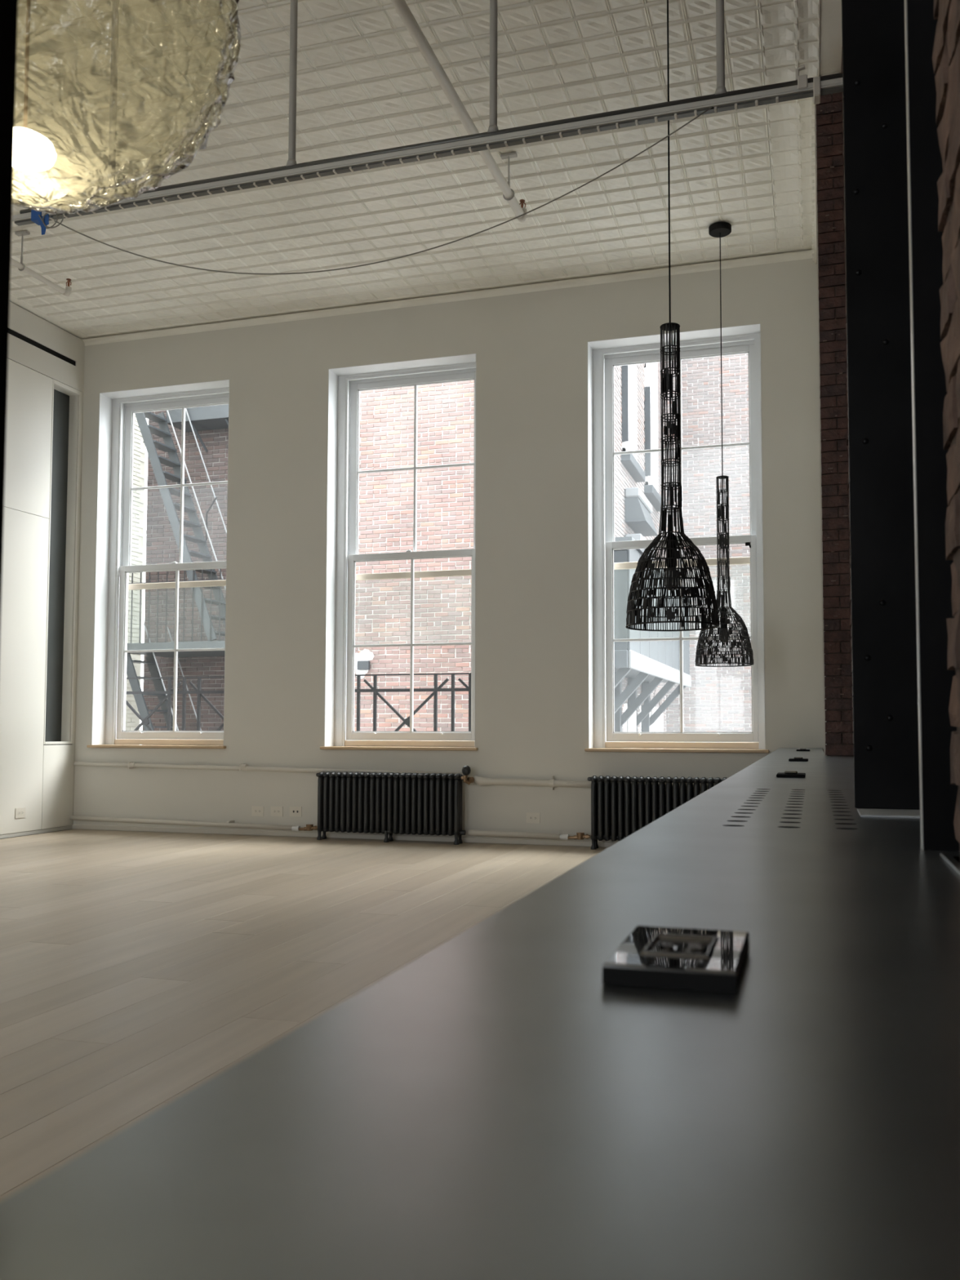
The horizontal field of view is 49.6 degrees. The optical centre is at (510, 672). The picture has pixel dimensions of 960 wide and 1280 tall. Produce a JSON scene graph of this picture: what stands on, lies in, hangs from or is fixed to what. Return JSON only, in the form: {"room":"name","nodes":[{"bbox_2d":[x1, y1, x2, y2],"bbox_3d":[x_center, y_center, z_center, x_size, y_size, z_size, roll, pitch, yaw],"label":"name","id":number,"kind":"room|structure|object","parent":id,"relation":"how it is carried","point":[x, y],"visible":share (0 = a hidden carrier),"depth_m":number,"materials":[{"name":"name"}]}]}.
{"room":"loft apartment","nodes":[
{"label":"loft apartment","id":0,"kind":"room"},
{"bbox_2d":[0,301,84,839],"bbox_3d":[-6.511,-1.325,3.863,0.353,5.480,14.215,-1,-3,16],"label":"wall","id":1,"kind":"structure","parent":0,"point":[42,487],"depth_m":10.00,"materials":[{"name":"white paint"}]},
{"bbox_2d":[15,807,25,817],"bbox_3d":[-4.582,1.316,9.701,0.009,0.092,0.124,-1,-3,16],"label":"wall outlet","id":2,"kind":"object","parent":1,"relation":"attached to","point":[20,812],"visible":1,"depth_m":9.70,"materials":[{"name":"beige plastic"}]},
{"bbox_2d":[0,825,71,838],"bbox_3d":[-6.331,1.197,3.771,0.012,0.034,13.800,-1,-3,16],"label":"baseboard","id":3,"kind":"structure","parent":1,"relation":"attached to","point":[64,828],"depth_m":9.89,"materials":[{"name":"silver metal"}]},
{"bbox_2d":[0,829,608,1201],"bbox_3d":[-2.784,1.257,2.607,8.040,0.200,14.165,-1,-3,16],"label":"floor","id":4,"kind":"structure","parent":0,"point":[138,968],"depth_m":4.88,"materials":[{"name":"brown wood"}]},
{"bbox_2d":[0,0,17,633],"bbox_3d":[-0.445,-1.421,0.848,0.170,4.968,0.130,-1,-3,16],"label":"steel post","id":5,"kind":"object","parent":4,"relation":"on","point":[8,8],"visible":1,"depth_m":0.79,"materials":[{"name":"black"}]},
{"bbox_2d":[291,765,474,844],"bbox_3d":[-1.166,1.173,9.324,1.752,0.687,0.150,-1,-3,16],"label":"radiator","id":6,"kind":"object","parent":4,"relation":"on","point":[387,803],"visible":1,"depth_m":9.24,"materials":[{"name":"metal"}]},
{"bbox_2d":[0,747,959,1279],"bbox_3d":[1.080,0.787,3.612,0.572,0.856,10.012,-1,-3,16],"label":"countertop","id":7,"kind":"structure","parent":4,"relation":"on","point":[488,1107],"depth_m":0.45,"materials":[{"name":"metal"}]},
{"bbox_2d":[602,925,749,993],"bbox_3d":[0.117,0.194,0.714,0.084,0.015,0.132,-1,-3,16],"label":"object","id":8,"kind":"object","parent":7,"relation":"on","point":[704,960],"visible":1,"depth_m":0.67,"materials":[{"name":"black plastic"}]},
{"bbox_2d":[658,942,703,950],"bbox_3d":[0.117,0.189,0.714,0.031,0.002,0.013,-1,-3,16],"label":"receptacle","id":9,"kind":"object","parent":8,"relation":"attached to","point":[662,945],"depth_m":0.71,"materials":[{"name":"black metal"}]},
{"bbox_2d":[776,770,805,777],"bbox_3d":[0.944,0.342,3.487,0.092,0.018,0.130,-1,-3,16],"label":"outlet","id":10,"kind":"object","parent":7,"relation":"on","point":[787,773],"visible":1,"depth_m":3.43,"materials":[{"name":"black plastic"}]},
{"bbox_2d":[723,788,859,829],"bbox_3d":[0.613,0.290,2.233,0.219,0.012,1.107,-1,-3,16],"label":"vent","id":11,"kind":"object","parent":7,"relation":"attached to","point":[767,808],"depth_m":2.07,"materials":[{"name":"black metal"}]},
{"bbox_2d":[788,756,808,761],"bbox_3d":[1.432,0.431,5.155,0.092,0.018,0.130,-1,-3,16],"label":"outlet","id":12,"kind":"object","parent":7,"relation":"on","point":[795,758],"visible":1,"depth_m":5.10,"materials":[{"name":"black plastic"}]},
{"bbox_2d":[795,748,809,751],"bbox_3d":[2.078,0.550,7.360,0.092,0.018,0.130,-1,-3,16],"label":"outlet","id":13,"kind":"object","parent":7,"relation":"on","point":[800,749],"visible":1,"depth_m":7.30,"materials":[{"name":"black plastic"}]},
{"bbox_2d":[841,0,919,817],"bbox_3d":[0.797,-1.775,2.146,0.224,4.104,0.318,-1,-3,16],"label":"steel column","id":14,"kind":"structure","parent":7,"relation":"on","point":[883,580],"depth_m":2.10,"materials":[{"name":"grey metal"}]},
{"bbox_2d":[904,0,959,851],"bbox_3d":[0.657,-1.806,1.576,0.153,4.104,0.197,-1,-3,16],"label":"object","id":15,"kind":"structure","parent":7,"relation":"on","point":[938,792],"depth_m":1.42,"materials":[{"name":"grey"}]},
{"bbox_2d":[560,775,727,849],"bbox_3d":[1.267,1.139,8.614,1.752,0.687,0.150,-1,-3,16],"label":"radiator","id":16,"kind":"object","parent":4,"relation":"on","point":[620,809],"visible":0.48,"depth_m":8.65,"materials":[{"name":"metal"}]},
{"bbox_2d":[467,829,559,839],"bbox_3d":[0.025,1.409,9.000,0.836,0.058,0.059,-1,-3,18],"label":"pipe","id":17,"kind":"object","parent":16,"relation":"attached to","point":[473,833],"visible":1,"depth_m":8.98,"materials":[{"name":"grey metal"}]},
{"bbox_2d":[9,0,842,339],"bbox_3d":[-2.770,-3.962,2.910,8.140,0.303,14.215,-1,-3,16],"label":"ceiling","id":18,"kind":"structure","parent":0,"point":[364,84],"depth_m":7.10,"materials":[{"name":"paint"}]},
{"bbox_2d":[10,230,71,296],"bbox_3d":[-4.287,-3.441,7.058,0.110,0.319,3.769,-1,-3,16],"label":"pipe","id":19,"kind":"object","parent":18,"relation":"hanging from","point":[67,291],"visible":1,"depth_m":8.43,"materials":[{"name":"grey metal"}]},
{"bbox_2d":[12,0,240,214],"bbox_3d":[-0.728,-2.305,1.643,0.626,3.163,0.623,-1,-3,16],"label":"globe pendant","id":20,"kind":"object","parent":18,"relation":"hanging from","point":[33,152],"visible":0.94,"depth_m":1.64,"materials":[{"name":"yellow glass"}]},
{"bbox_2d":[11,0,843,235],"bbox_3d":[-0.609,-3.030,5.064,4.355,1.340,0.080,-1,-3,16],"label":"track","id":21,"kind":"object","parent":18,"relation":"hanging from","point":[802,86],"depth_m":4.92,"materials":[{"name":"grey metal"}]},
{"bbox_2d":[38,213,63,229],"bbox_3d":[-2.450,-2.412,5.534,0.167,0.097,0.017,-1,-3,16],"label":"cable loop","id":22,"kind":"object","parent":21,"relation":"attached to","point":[56,215],"visible":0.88,"depth_m":5.52,"materials":[{"name":"grey"}]},
{"bbox_2d":[53,106,712,275],"bbox_3d":[-0.773,-2.218,5.048,3.471,0.515,0.006,-1,-3,16],"label":"cable","id":23,"kind":"object","parent":21,"relation":"hanging from","point":[708,108],"visible":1,"depth_m":4.95,"materials":[{"name":"grey plastic"}]},
{"bbox_2d":[390,0,527,222],"bbox_3d":[-0.533,-3.520,5.394,0.110,0.328,4.478,-1,-3,16],"label":"pipe","id":24,"kind":"object","parent":18,"relation":"hanging from","point":[401,6],"visible":0.99,"depth_m":6.07,"materials":[{"name":"grey metal"}]},
{"bbox_2d":[625,0,719,631],"bbox_3d":[0.779,-1.952,5.078,0.446,3.476,0.445,-1,-3,16],"label":"pendant lamp","id":25,"kind":"object","parent":18,"relation":"hanging from","point":[671,578],"visible":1,"depth_m":4.98,"materials":[{"name":"black metal"}]},
{"bbox_2d":[666,533,676,568],"bbox_3d":[0.778,-0.586,5.005,0.052,0.165,0.052,-1,-3,16],"label":"socket","id":26,"kind":"object","parent":25,"relation":"attached to","point":[674,536],"depth_m":4.98,"materials":[{"name":"black"}]},
{"bbox_2d":[694,222,753,666],"bbox_3d":[1.657,-1.789,8.118,0.446,3.476,0.445,-1,-3,16],"label":"pendant lamp","id":27,"kind":"object","parent":18,"relation":"hanging from","point":[718,229],"visible":0.95,"depth_m":8.04,"materials":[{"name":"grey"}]},
{"bbox_2d":[720,607,727,628],"bbox_3d":[1.655,-0.422,8.046,0.052,0.165,0.052,-1,-3,16],"label":"socket","id":28,"kind":"object","parent":27,"relation":"attached to","point":[722,611],"depth_m":8.02,"materials":[{"name":"black"}]},
{"bbox_2d":[61,257,824,846],"bbox_3d":[-0.748,-1.006,9.689,8.140,5.480,0.420,-1,-3,16],"label":"wall","id":29,"kind":"structure","parent":0,"point":[531,348],"depth_m":9.31,"materials":[{"name":"paint"}]},
{"bbox_2d":[86,386,229,748],"bbox_3d":[-3.419,-1.046,10.445,1.552,3.603,0.455,-1,-3,16],"label":"window","id":30,"kind":"structure","parent":29,"relation":"in","point":[117,735],"depth_m":10.62,"materials":[{"name":"white paint"}]},
{"bbox_2d":[91,379,229,745],"bbox_3d":[-3.443,-1.065,10.366,1.499,3.581,0.201,-1,-3,16],"label":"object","id":31,"kind":"structure","parent":29,"relation":"attached to","point":[105,415],"depth_m":10.56,"materials":[{"name":"white paint"}]},
{"bbox_2d":[69,815,293,830],"bbox_3d":[-3.170,1.446,9.982,2.481,0.074,0.126,-1,-3,16],"label":"pipe","id":32,"kind":"object","parent":29,"relation":"attached to","point":[230,824],"visible":1,"depth_m":9.92,"materials":[{"name":"grey metal"}]},
{"bbox_2d":[251,806,263,816],"bbox_3d":[-2.393,1.316,9.821,0.124,0.092,0.009,-1,-3,16],"label":"wall outlet","id":33,"kind":"object","parent":29,"relation":"attached to","point":[256,811],"visible":1,"depth_m":9.82,"materials":[{"name":"beige plastic"}]},
{"bbox_2d":[253,808,261,813],"bbox_3d":[-2.393,1.316,9.819,0.072,0.036,0.002,-1,-3,16],"label":"receptacle","id":34,"kind":"object","parent":33,"relation":"attached to","point":[255,811],"depth_m":9.82,"materials":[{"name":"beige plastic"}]},
{"bbox_2d":[73,761,464,775],"bbox_3d":[-2.368,0.913,9.804,4.136,0.096,0.071,-1,-3,16],"label":"pipe","id":35,"kind":"object","parent":29,"relation":"attached to","point":[242,766],"visible":0.91,"depth_m":9.84,"materials":[{"name":"grey metal"}]},
{"bbox_2d":[271,806,283,816],"bbox_3d":[-2.201,1.310,9.765,0.124,0.092,0.009,-1,-3,16],"label":"wall outlet","id":36,"kind":"object","parent":29,"relation":"attached to","point":[275,811],"visible":1,"depth_m":9.76,"materials":[{"name":"beige plastic"}]},
{"bbox_2d":[289,806,302,816],"bbox_3d":[-2.011,1.304,9.710,0.124,0.092,0.009,-1,-3,16],"label":"wall outlet","id":37,"kind":"object","parent":29,"relation":"attached to","point":[294,811],"visible":1,"depth_m":9.71,"materials":[{"name":"beige plastic"}]},
{"bbox_2d":[292,809,298,813],"bbox_3d":[-2.011,1.304,9.708,0.072,0.036,0.002,-1,-3,16],"label":"receptacle","id":38,"kind":"object","parent":37,"relation":"attached to","point":[294,811],"depth_m":9.71,"materials":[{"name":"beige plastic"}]},
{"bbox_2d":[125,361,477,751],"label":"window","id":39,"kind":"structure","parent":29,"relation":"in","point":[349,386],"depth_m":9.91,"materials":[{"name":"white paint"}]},
{"bbox_2d":[72,824,616,847],"bbox_3d":[-0.957,1.498,9.387,7.140,0.045,0.018,-1,-3,16],"label":"baseboard","id":40,"kind":"structure","parent":29,"relation":"attached to","point":[312,834],"depth_m":9.54,"materials":[{"name":"grey"}]},
{"bbox_2d":[324,353,475,747],"bbox_3d":[-0.994,-1.100,9.651,1.478,3.581,0.201,-1,-3,16],"label":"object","id":41,"kind":"structure","parent":29,"relation":"attached to","point":[333,373],"depth_m":9.84,"materials":[{"name":"white paint"}]},
{"bbox_2d":[82,249,812,346],"bbox_3d":[-0.917,-3.428,9.624,7.220,0.050,0.050,-1,-3,16],"label":"trim","id":42,"kind":"structure","parent":29,"relation":"attached to","point":[802,255],"depth_m":9.48,"materials":[{"name":"paint"}]},
{"bbox_2d":[526,812,540,823],"bbox_3d":[0.199,1.274,9.065,0.124,0.092,0.009,-1,-3,16],"label":"wall outlet","id":43,"kind":"object","parent":29,"relation":"attached to","point":[531,817],"visible":1,"depth_m":9.06,"materials":[{"name":"beige plastic"}]},
{"bbox_2d":[528,815,537,820],"bbox_3d":[0.198,1.274,9.062,0.072,0.036,0.002,-1,-3,16],"label":"receptacle","id":44,"kind":"object","parent":43,"relation":"attached to","point":[531,817],"depth_m":9.06,"materials":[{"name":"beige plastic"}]},
{"bbox_2d":[474,775,715,791],"bbox_3d":[0.854,0.954,8.852,2.450,0.120,0.099,-1,-3,15],"label":"pipe","id":45,"kind":"object","parent":29,"relation":"attached to","point":[552,783],"visible":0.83,"depth_m":9.01,"materials":[{"name":"grey metal"}]},
{"bbox_2d":[584,333,768,752],"bbox_3d":[1.444,-1.115,9.025,1.540,3.603,0.455,-1,-3,16],"label":"window","id":46,"kind":"structure","parent":29,"relation":"in","point":[606,739],"depth_m":9.13,"materials":[{"name":"white paint"}]},
{"bbox_2d":[587,323,765,749],"bbox_3d":[1.419,-1.135,8.947,1.487,3.581,0.201,-1,-3,16],"label":"trim","id":47,"kind":"structure","parent":29,"relation":"attached to","point":[753,328],"depth_m":9.10,"materials":[{"name":"white paint"}]},
{"bbox_2d":[840,0,959,875],"bbox_3d":[0.551,-1.493,0.529,0.497,5.480,11.769,-1,-3,16],"label":"wall","id":48,"kind":"structure","parent":0,"point":[946,12],"depth_m":1.29,"materials":[{"name":"brick"}]},
{"bbox_2d":[811,72,839,263],"bbox_3d":[2.255,-3.519,7.466,0.160,0.110,2.415,-1,-3,16],"label":"trim","id":49,"kind":"structure","parent":48,"relation":"attached to","point":[814,201],"depth_m":7.46,"materials":[{"name":"paint"}]},
{"bbox_2d":[815,92,853,755],"bbox_3d":[1.984,-1.519,6.224,0.239,4.031,0.063,-1,-3,16],"label":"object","id":50,"kind":"structure","parent":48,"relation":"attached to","point":[829,164],"depth_m":6.21,"materials":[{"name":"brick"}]},
{"bbox_3d":[2.500,-1.128,7.318,0.572,5.480,2.415,-1,-3,16],"label":"wall","id":51,"kind":"structure","parent":0,"visible":0},
{"bbox_2d":[814,104,826,755],"bbox_3d":[1.888,-1.507,6.305,0.020,4.014,0.050,-1,-3,16],"label":"trim","id":52,"kind":"structure","parent":51,"relation":"attached to","point":[822,553],"depth_m":6.28,"materials":[{"name":"grey"}]},
{"label":"outside","id":53,"kind":"structure","parent":0,"visible":0},
{"bbox_3d":[2.095,7.496,6.809,90.000,0.200,105.000,-1,-3,16],"label":"ground","id":54,"kind":"structure","parent":53,"visible":0},
{"bbox_2d":[125,413,145,730],"bbox_3d":[-7.543,1.281,14.430,2.397,13.000,4.360,-1,-3,16],"label":"building","id":55,"kind":"structure","parent":54,"relation":"on","point":[132,721],"depth_m":16.19,"materials":[{"name":"beige brick"}]},
{"bbox_2d":[142,410,228,745],"bbox_3d":[-4.175,1.462,17.279,2.460,12.950,3.070,-1,-3,16],"label":"brick building","id":56,"kind":"structure","parent":54,"relation":"on","point":[162,548],"depth_m":16.15,"materials":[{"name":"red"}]},
{"bbox_2d":[126,404,228,745],"bbox_3d":[-4.555,-0.510,15.326,2.001,7.728,1.170,-1,-3,16],"label":"fire escape","id":57,"kind":"object","parent":56,"relation":"attached to","point":[211,417],"visible":0.45,"depth_m":15.16,"materials":[{"name":"grey paint"}]},
{"bbox_2d":[354,380,474,746],"bbox_3d":[-1.203,1.341,14.939,4.520,12.950,0.300,-1,-3,16],"label":"brick building","id":58,"kind":"structure","parent":54,"relation":"on","point":[445,411],"depth_m":15.09,"materials":[{"name":"red brick"}]},
{"bbox_2d":[357,660,370,670],"bbox_3d":[-2.146,-0.100,15.170,0.180,0.130,0.065,-1,-3,16],"label":"vent","id":59,"kind":"object","parent":58,"relation":"attached to","point":[362,664],"depth_m":15.14,"materials":[{"name":"grey metal"}]},
{"bbox_2d":[613,362,691,748],"bbox_3d":[1.191,-0.287,17.670,3.390,16.500,9.490,-1,-3,16],"label":"building","id":60,"kind":"structure","parent":54,"relation":"on","point":[642,669],"depth_m":17.18,"materials":[{"name":"paint"}]},
{"bbox_2d":[622,364,628,441],"bbox_3d":[1.903,-4.668,17.201,0.100,1.700,0.040,-1,-3,16],"label":"shutter","id":61,"kind":"object","parent":60,"relation":"hanging from","point":[624,368],"depth_m":17.17,"materials":[{"name":"grey metal"}]},
{"bbox_2d":[625,533,654,559],"bbox_3d":[2.320,-2.031,18.002,0.380,0.460,1.660,-1,-3,16],"label":"hood","id":62,"kind":"object","parent":60,"relation":"attached to","point":[636,536],"visible":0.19,"depth_m":17.23,"materials":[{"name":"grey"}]},
{"bbox_2d":[624,487,657,536],"bbox_3d":[2.279,-2.760,17.948,0.350,0.570,1.460,-1,-3,16],"label":"hood","id":63,"kind":"object","parent":60,"relation":"attached to","point":[638,509],"visible":0.97,"depth_m":17.32,"materials":[{"name":"grey metal"}]},
{"bbox_2d":[644,386,650,475],"bbox_3d":[2.591,-4.542,19.549,0.100,1.700,0.040,-1,-3,16],"label":"shutter","id":64,"kind":"object","parent":60,"relation":"hanging from","point":[647,389],"depth_m":19.53,"materials":[{"name":"grey metal"}]},
{"bbox_2d":[664,353,751,749],"bbox_3d":[5.500,-0.279,22.419,9.000,17.000,1.967,-1,-3,16],"label":"brick building","id":65,"kind":"structure","parent":54,"relation":"on","point":[718,699],"depth_m":21.90,"materials":[{"name":"brick"}]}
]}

